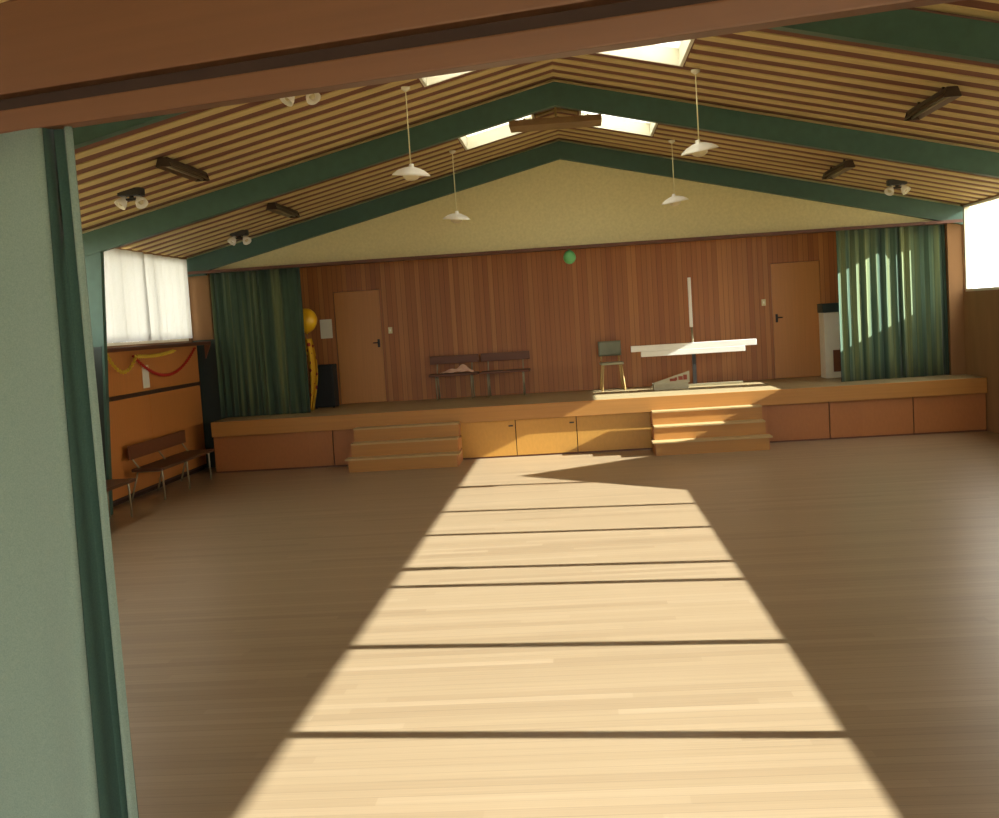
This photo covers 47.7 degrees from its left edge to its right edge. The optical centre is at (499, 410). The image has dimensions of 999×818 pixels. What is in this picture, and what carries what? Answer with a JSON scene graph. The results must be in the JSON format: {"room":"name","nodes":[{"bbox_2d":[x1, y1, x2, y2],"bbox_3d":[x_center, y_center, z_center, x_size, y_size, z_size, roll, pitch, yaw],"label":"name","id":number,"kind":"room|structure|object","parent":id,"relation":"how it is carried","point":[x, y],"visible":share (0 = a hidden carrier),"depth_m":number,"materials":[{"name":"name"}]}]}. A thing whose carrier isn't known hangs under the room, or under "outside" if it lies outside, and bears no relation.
{"room":"event hall","nodes":[
{"label":"event hall","id":0,"kind":"room"},
{"bbox_2d":[107,247,192,347],"bbox_3d":[-5.669,-0.081,8.765,0.160,3.660,22.700,-3,5,4],"label":"wall","id":1,"kind":"structure","parent":0,"point":[158,254],"depth_m":16.69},
{"bbox_2d":[104,248,151,342],"bbox_3d":[-5.147,-1.545,15.090,0.043,1.260,2.451,-3,5,4],"label":"window curtain","id":2,"kind":"object","parent":1,"relation":"hanging from","point":[126,298],"visible":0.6,"depth_m":15.52,"materials":[{"name":"white fabric"}]},
{"bbox_2d":[107,338,188,345],"bbox_3d":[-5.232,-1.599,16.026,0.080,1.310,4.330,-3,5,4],"label":"window sill","id":3,"kind":"structure","parent":1,"relation":"in","point":[187,339],"depth_m":16.38,"materials":[{"name":"white paint"}]},
{"bbox_2d":[107,341,210,358],"bbox_3d":[-4.944,-0.801,16.089,0.328,0.275,4.280,-3,5,4],"label":"wall shelf","id":4,"kind":"object","parent":1,"relation":"attached to","point":[206,344],"visible":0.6,"depth_m":16.06,"materials":[{"name":"brown wood"}]},
{"bbox_2d":[107,349,175,374],"bbox_3d":[-4.916,-0.691,15.625,0.062,0.299,2.492,-3,5,4],"label":"garland","id":5,"kind":"object","parent":4,"relation":"hanging from","point":[155,355],"visible":0.98,"depth_m":15.32,"materials":[{"name":"yellow paper"}]},
{"bbox_2d":[143,254,192,339],"bbox_3d":[-5.057,-1.716,17.156,0.042,1.260,2.021,-3,5,4],"label":"window curtain","id":6,"kind":"object","parent":1,"relation":"hanging from","point":[166,277],"visible":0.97,"depth_m":17.24,"materials":[{"name":"white fabric"}]},
{"bbox_2d":[303,308,316,337],"bbox_3d":[-3.196,-1.453,18.695,0.370,0.498,0.370,-3,5,4],"label":"balloon","id":7,"kind":"object","parent":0,"point":[310,318],"visible":0.71,"depth_m":18.57,"materials":[{"name":"yellow rubber"}]},
{"bbox_2d":[305,338,317,409],"bbox_3d":[-3.112,-0.609,18.760,0.218,1.185,0.068,-3,5,4],"label":"streamer","id":8,"kind":"object","parent":7,"relation":"hanging from","point":[310,351],"visible":0.98,"depth_m":18.75,"materials":[{"name":"yellow fabric"}]},
{"bbox_2d":[0,0,962,133],"bbox_3d":[0.038,-0.982,2.608,12.602,0.340,0.074,-2,5,20],"label":"header beam","id":9,"kind":"structure","parent":0,"point":[73,63],"depth_m":2.79,"materials":[{"name":"brown wood"}]},
{"bbox_2d":[0,126,138,817],"bbox_3d":[-1.889,0.591,3.409,1.704,2.673,0.163,-2,5,17],"label":"wall","id":10,"kind":"structure","parent":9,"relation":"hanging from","point":[66,747],"depth_m":3.16,"materials":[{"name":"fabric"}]},
{"bbox_2d":[0,0,998,257],"bbox_3d":[0.277,-2.727,7.265,12.440,1.628,21.240,-3,5,4],"label":"ceiling","id":11,"kind":"structure","parent":0,"point":[768,72],"depth_m":12.31,"materials":[{"name":"wood"}]},
{"bbox_2d":[114,187,147,209],"bbox_3d":[-4.002,-2.304,12.277,0.372,0.225,0.165,-3,5,4],"label":"floodlight","id":12,"kind":"object","parent":11,"relation":"attached to","point":[141,202],"visible":0.97,"depth_m":12.24,"materials":[{"name":"paint"}]},
{"bbox_2d":[155,157,209,181],"bbox_3d":[-3.304,-2.533,11.822,0.160,0.115,1.212,-3,5,4],"label":"heater","id":13,"kind":"object","parent":11,"relation":"attached to","point":[167,164],"visible":1,"depth_m":11.71,"materials":[{"name":"metal"}]},
{"bbox_2d":[227,230,251,245],"bbox_3d":[-3.955,-2.633,17.174,0.372,0.225,0.165,-3,5,4],"label":"floodlight","id":14,"kind":"object","parent":11,"relation":"attached to","point":[246,240],"visible":0.98,"depth_m":17.14,"materials":[{"name":"paint"}]},
{"bbox_2d":[266,202,299,217],"bbox_3d":[-3.087,-2.877,16.154,0.160,0.115,1.312,-3,5,4],"label":"heater","id":15,"kind":"object","parent":11,"relation":"attached to","point":[274,207],"visible":1,"depth_m":16.03,"materials":[{"name":"metal"}]},
{"bbox_2d":[280,93,320,106],"bbox_3d":[-1.779,-2.839,10.074,0.372,0.225,0.165,-3,5,4],"label":"floodlight","id":16,"kind":"object","parent":11,"relation":"attached to","point":[311,99],"visible":0.35,"depth_m":10.09,"materials":[{"name":"paint"}]},
{"bbox_2d":[392,86,429,180],"bbox_3d":[-0.915,-2.779,11.345,0.388,0.929,0.388,-3,5,4],"label":"pendant lamp","id":17,"kind":"object","parent":11,"relation":"hanging from","point":[411,173],"visible":1,"depth_m":11.29,"materials":[{"name":"white metal"}]},
{"bbox_2d":[419,70,475,86],"bbox_3d":[-0.318,-3.555,11.016,1.020,0.481,1.140,-3,5,4],"label":"window","id":18,"kind":"structure","parent":11,"relation":"attached to","point":[427,81],"depth_m":11.59,"materials":[{"name":"white paint"}]},
{"bbox_2d":[443,150,469,222],"bbox_3d":[-0.625,-3.111,15.702,0.388,0.998,0.389,-3,5,4],"label":"pendant lamp","id":19,"kind":"object","parent":11,"relation":"hanging from","point":[456,217],"visible":1,"depth_m":15.65,"materials":[{"name":"white metal"}]},
{"bbox_2d":[458,114,534,149],"bbox_3d":[-0.024,-3.930,15.470,1.020,0.481,1.120,-3,5,4],"label":"window","id":20,"kind":"structure","parent":11,"relation":"attached to","point":[501,131],"depth_m":16.00,"materials":[{"name":"white paint"}]},
{"bbox_2d":[509,107,601,132],"bbox_3d":[0.740,-3.923,15.048,1.220,0.265,0.500,-3,5,4],"label":"beam","id":21,"kind":"structure","parent":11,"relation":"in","point":[579,121],"depth_m":14.85,"materials":[{"name":"wood"}]},
{"bbox_2d":[187,141,962,276],"bbox_3d":[0.980,-3.360,17.725,12.194,1.711,0.110,-3,5,4],"label":"ceiling beam","id":22,"kind":"structure","parent":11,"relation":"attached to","point":[559,150],"depth_m":17.60,"materials":[{"name":"green paint"}]},
{"bbox_2d":[579,111,657,135],"bbox_3d":[1.590,-4.023,15.356,1.020,0.481,1.120,-3,5,4],"label":"window","id":23,"kind":"structure","parent":11,"relation":"attached to","point":[633,126],"depth_m":15.87,"materials":[{"name":"white paint"}]},
{"bbox_2d":[598,39,694,66],"bbox_3d":[1.295,-3.648,10.901,1.020,0.481,1.140,-3,5,4],"label":"window","id":24,"kind":"structure","parent":11,"relation":"attached to","point":[672,53],"depth_m":11.43,"materials":[{"name":"white paint"}]},
{"bbox_2d":[662,140,687,205],"bbox_3d":[2.442,-3.335,15.853,0.386,0.913,0.389,-3,5,4],"label":"pendant lamp","id":25,"kind":"object","parent":11,"relation":"hanging from","point":[675,200],"visible":1,"depth_m":15.80,"materials":[{"name":"white metal"}]},
{"bbox_2d":[681,69,718,156],"bbox_3d":[2.007,-3.010,11.434,0.385,0.867,0.388,-3,5,4],"label":"pendant lamp","id":26,"kind":"object","parent":11,"relation":"hanging from","point":[699,149],"visible":1,"depth_m":11.38,"materials":[{"name":"white metal"}]},
{"bbox_2d":[822,159,854,179],"bbox_3d":[4.669,-3.349,15.601,0.160,0.140,1.312,-3,5,4],"label":"heater","id":27,"kind":"object","parent":11,"relation":"attached to","point":[846,165],"visible":1,"depth_m":15.46,"materials":[{"name":"metal"}]},
{"bbox_2d":[884,179,910,195],"bbox_3d":[5.680,-3.196,16.138,0.372,0.225,0.165,-3,5,4],"label":"floodlight","id":28,"kind":"object","parent":11,"relation":"attached to","point":[889,191],"visible":0.97,"depth_m":16.10,"materials":[{"name":"paint"}]},
{"bbox_2d":[904,86,961,120],"bbox_3d":[4.166,-2.987,10.913,0.160,0.140,1.262,-3,5,4],"label":"heater","id":29,"kind":"object","parent":11,"relation":"attached to","point":[948,94],"visible":1,"depth_m":10.80,"materials":[{"name":"metal"}]},
{"bbox_2d":[109,431,998,817],"bbox_3d":[0.600,1.449,8.405,12.400,0.120,22.550,-3,5,4],"label":"floor","id":30,"kind":"structure","parent":0,"point":[796,629],"depth_m":7.46,"materials":[{"name":"brown wood"}]},
{"bbox_2d":[106,478,135,517],"bbox_3d":[-4.664,1.135,12.875,0.360,0.460,1.900,-3,5,4],"label":"bench","id":31,"kind":"object","parent":30,"relation":"on","point":[111,484],"visible":0.32,"depth_m":13.65,"materials":[{"name":"wood"}]},
{"bbox_2d":[108,346,205,506],"bbox_3d":[-4.987,0.121,16.129,0.130,2.000,4.200,-3,5,4],"label":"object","id":32,"kind":"object","parent":30,"relation":"on","point":[171,404],"visible":0.52,"depth_m":16.11,"materials":[{"name":"paint"}]},
{"bbox_2d":[142,365,149,387],"bbox_3d":[-4.981,-0.486,15.917,0.004,0.320,0.240,-3,5,4],"label":"notice","id":33,"kind":"object","parent":32,"relation":"attached to","point":[145,373],"visible":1,"depth_m":15.91,"materials":[{"name":"white paper"}]},
{"bbox_2d":[132,347,195,376],"bbox_3d":[-4.911,-0.706,16.703,0.056,0.400,2.539,-3,5,4],"label":"garland","id":34,"kind":"object","parent":32,"relation":"hanging from","point":[193,350],"visible":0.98,"depth_m":16.64,"materials":[{"name":"red paper"}]},
{"bbox_2d":[127,430,213,500],"bbox_3d":[-4.624,0.740,15.982,0.512,0.754,2.150,-3,5,4],"label":"bench","id":35,"kind":"object","parent":30,"relation":"on","point":[157,444],"visible":1,"depth_m":15.80,"materials":[{"name":"wood"}]},
{"bbox_2d":[345,421,462,472],"bbox_3d":[-1.409,0.534,16.921,1.700,0.600,0.775,-3,5,4],"label":"steps","id":36,"kind":"structure","parent":30,"relation":"on","point":[406,446],"depth_m":16.82,"materials":[{"name":"brown wood"}]},
{"bbox_2d":[72,9,998,149],"bbox_3d":[0.475,-1.049,8.730,12.194,4.814,0.111,-3,5,4],"label":"ceiling beam","id":37,"kind":"structure","parent":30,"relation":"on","point":[903,29],"depth_m":8.36,"materials":[{"name":"green paint"}]},
{"bbox_2d":[82,82,998,514],"bbox_3d":[0.783,-1.440,13.383,12.194,4.814,0.111,-3,5,4],"label":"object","id":38,"kind":"object","parent":30,"relation":"on","point":[96,242],"visible":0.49,"depth_m":13.23,"materials":[{"name":"green paint"}]},
{"bbox_2d":[211,374,986,472],"bbox_3d":[1.464,0.137,18.334,11.710,0.800,2.460,-3,5,4],"label":"stage","id":39,"kind":"object","parent":30,"relation":"on","point":[818,407],"visible":0.78,"depth_m":17.19,"materials":[{"name":"paint"}]},
{"bbox_2d":[210,267,310,417],"bbox_3d":[-3.852,-1.094,18.215,1.476,2.333,0.092,-3,5,4],"label":"stage curtain","id":40,"kind":"object","parent":39,"relation":"on","point":[258,321],"visible":1,"depth_m":18.21,"materials":[{"name":"green fabric"}]},
{"bbox_2d":[315,364,338,408],"bbox_3d":[-2.966,-0.424,19.263,0.360,0.730,0.372,-3,5,4],"label":"loudspeaker","id":41,"kind":"object","parent":39,"relation":"on","point":[327,395],"visible":0.88,"depth_m":19.09,"materials":[{"name":"black plastic"}]},
{"bbox_2d":[428,354,478,399],"bbox_3d":[-0.769,-0.578,19.348,0.840,0.744,0.432,-3,5,4],"label":"bench","id":42,"kind":"object","parent":39,"relation":"on","point":[467,358],"visible":0.99,"depth_m":19.43,"materials":[{"name":"wood"}]},
{"bbox_2d":[441,364,473,372],"bbox_3d":[-0.737,-0.723,19.268,0.609,0.140,0.301,-3,5,4],"label":"crumpled cloth","id":43,"kind":"object","parent":42,"relation":"on","point":[461,368],"visible":1,"depth_m":19.19,"materials":[{"name":"beige fabric"}]},
{"bbox_2d":[480,351,529,396],"bbox_3d":[0.108,-0.630,19.306,0.840,0.744,0.432,-3,5,4],"label":"bench","id":44,"kind":"object","parent":39,"relation":"on","point":[516,355],"visible":1,"depth_m":19.39,"materials":[{"name":"wood"}]},
{"bbox_2d":[598,340,625,390],"bbox_3d":[1.889,-0.766,19.070,0.407,0.824,0.488,-4,5,1],"label":"chair","id":45,"kind":"object","parent":39,"relation":"on","point":[605,348],"visible":1,"depth_m":19.23,"materials":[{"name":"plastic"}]},
{"bbox_2d":[652,371,689,390],"bbox_3d":[2.797,-0.506,18.470,0.580,0.290,0.358,-3,5,4],"label":"carton","id":46,"kind":"object","parent":39,"relation":"on","point":[680,381],"visible":1,"depth_m":18.30,"materials":[{"name":"beige cardboard"}]},
{"bbox_2d":[652,382,688,390],"bbox_3d":[2.794,-0.412,18.487,0.560,0.100,0.340,-3,5,4],"label":"box","id":47,"kind":"object","parent":46,"relation":"on","point":[657,385],"depth_m":18.31,"materials":[{"name":"beige cardboard"}]},
{"bbox_2d":[670,375,686,380],"bbox_3d":[2.893,-0.535,18.283,0.280,0.095,0.004,-3,5,4],"label":"print","id":48,"kind":"object","parent":46,"relation":"attached to","point":[677,377],"depth_m":18.28},
{"bbox_2d":[631,277,756,385],"bbox_3d":[3.201,-1.312,18.731,2.060,1.800,0.120,-3,5,4],"label":"table","id":49,"kind":"object","parent":39,"relation":"on","point":[693,348],"visible":0.99,"depth_m":18.71,"materials":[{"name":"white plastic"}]},
{"bbox_2d":[819,312,840,377],"bbox_3d":[5.570,-1.103,18.763,0.410,1.080,0.410,-3,5,4],"label":"base cabinet","id":50,"kind":"object","parent":39,"relation":"on","point":[829,332],"visible":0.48,"depth_m":18.60,"materials":[{"name":"paint"}]},
{"bbox_2d":[817,303,838,312],"bbox_3d":[5.531,-1.714,18.709,0.450,0.150,0.420,-3,5,4],"label":"storage box","id":51,"kind":"object","parent":50,"relation":"on","point":[826,307],"visible":0.56,"depth_m":18.51,"materials":[{"name":"black plastic"}]},
{"bbox_2d":[650,404,772,455],"bbox_3d":[3.077,0.274,16.603,1.710,0.600,0.775,-3,5,4],"label":"steps","id":52,"kind":"structure","parent":30,"relation":"on","point":[700,430],"depth_m":16.50,"materials":[{"name":"brown wood"}]},
{"bbox_2d":[300,232,837,404],"bbox_3d":[1.228,-1.383,19.565,12.200,3.660,0.200,-3,5,4],"label":"wall","id":53,"kind":"structure","parent":0,"point":[543,305],"depth_m":19.45,"materials":[{"name":"brown wood"}]},
{"bbox_2d":[320,319,332,338],"bbox_3d":[-3.026,-1.433,19.737,0.210,0.330,0.005,-3,5,4],"label":"notice","id":54,"kind":"object","parent":53,"relation":"attached to","point":[325,325],"visible":1,"depth_m":19.73,"materials":[{"name":"white paper"}]},
{"bbox_2d":[334,290,386,403],"bbox_3d":[-2.435,-1.114,19.731,0.798,1.948,0.095,-3,5,4],"label":"door","id":55,"kind":"structure","parent":53,"relation":"in","point":[357,313],"depth_m":19.74,"materials":[{"name":"brown wood"}]},
{"bbox_2d":[761,299,765,305],"bbox_3d":[4.489,-1.843,19.199,0.070,0.110,0.020,-3,5,4],"label":"light switch","id":56,"kind":"object","parent":53,"relation":"attached to","point":[762,300],"visible":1,"depth_m":19.20,"materials":[{"name":"beige plastic"}]},
{"bbox_2d":[770,261,820,377],"bbox_3d":[5.058,-1.548,19.200,0.808,1.948,0.095,-3,5,4],"label":"door","id":57,"kind":"structure","parent":53,"relation":"in","point":[795,286],"depth_m":19.21,"materials":[{"name":"brown wood"}]},
{"bbox_2d":[187,139,965,374],"bbox_3d":[1.060,-2.256,17.913,12.200,4.080,0.160,-3,5,4],"label":"wall","id":58,"kind":"structure","parent":0,"point":[557,203],"depth_m":17.78,"materials":[{"name":"paint"}]},
{"bbox_2d":[193,339,226,467],"bbox_3d":[-4.668,-0.125,18.451,0.470,2.080,0.160,-3,5,4],"label":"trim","id":59,"kind":"structure","parent":58,"relation":"attached to","point":[208,376],"depth_m":18.36,"materials":[{"name":"green paint"}]},
{"bbox_2d":[563,249,575,263],"bbox_3d":[1.105,-2.437,17.845,0.200,0.240,0.200,-3,5,4],"label":"balloon","id":60,"kind":"object","parent":58,"relation":"hanging from","point":[569,257],"visible":1,"depth_m":17.78,"materials":[{"name":"green rubber"}]},
{"bbox_2d":[187,219,962,274],"bbox_3d":[1.036,-2.572,17.838,12.160,0.045,0.300,-3,5,4],"label":"trim","id":61,"kind":"structure","parent":58,"relation":"attached to","point":[823,230],"depth_m":17.71,"materials":[{"name":"brown wood"}]},
{"bbox_2d":[836,224,949,381],"bbox_3d":[6.100,-1.673,17.549,1.716,2.333,0.083,-4,5,-3],"label":"stage curtain","id":62,"kind":"object","parent":58,"relation":"hanging from","point":[892,288],"visible":1,"depth_m":17.54,"materials":[{"name":"green fabric"}]},
{"bbox_2d":[960,193,998,433],"bbox_3d":[6.620,-0.792,7.894,0.120,3.660,22.700,-3,5,4],"label":"wall","id":63,"kind":"structure","parent":0,"point":[981,308],"depth_m":16.70,"materials":[{"name":"brown wood"}]},
{"bbox_2d":[963,196,998,290],"bbox_3d":[6.709,-1.880,10.046,0.080,1.310,14.775,-3,5,4],"label":"window","id":64,"kind":"structure","parent":63,"relation":"in","point":[966,215],"depth_m":17.34,"materials":[{"name":"white paint"}]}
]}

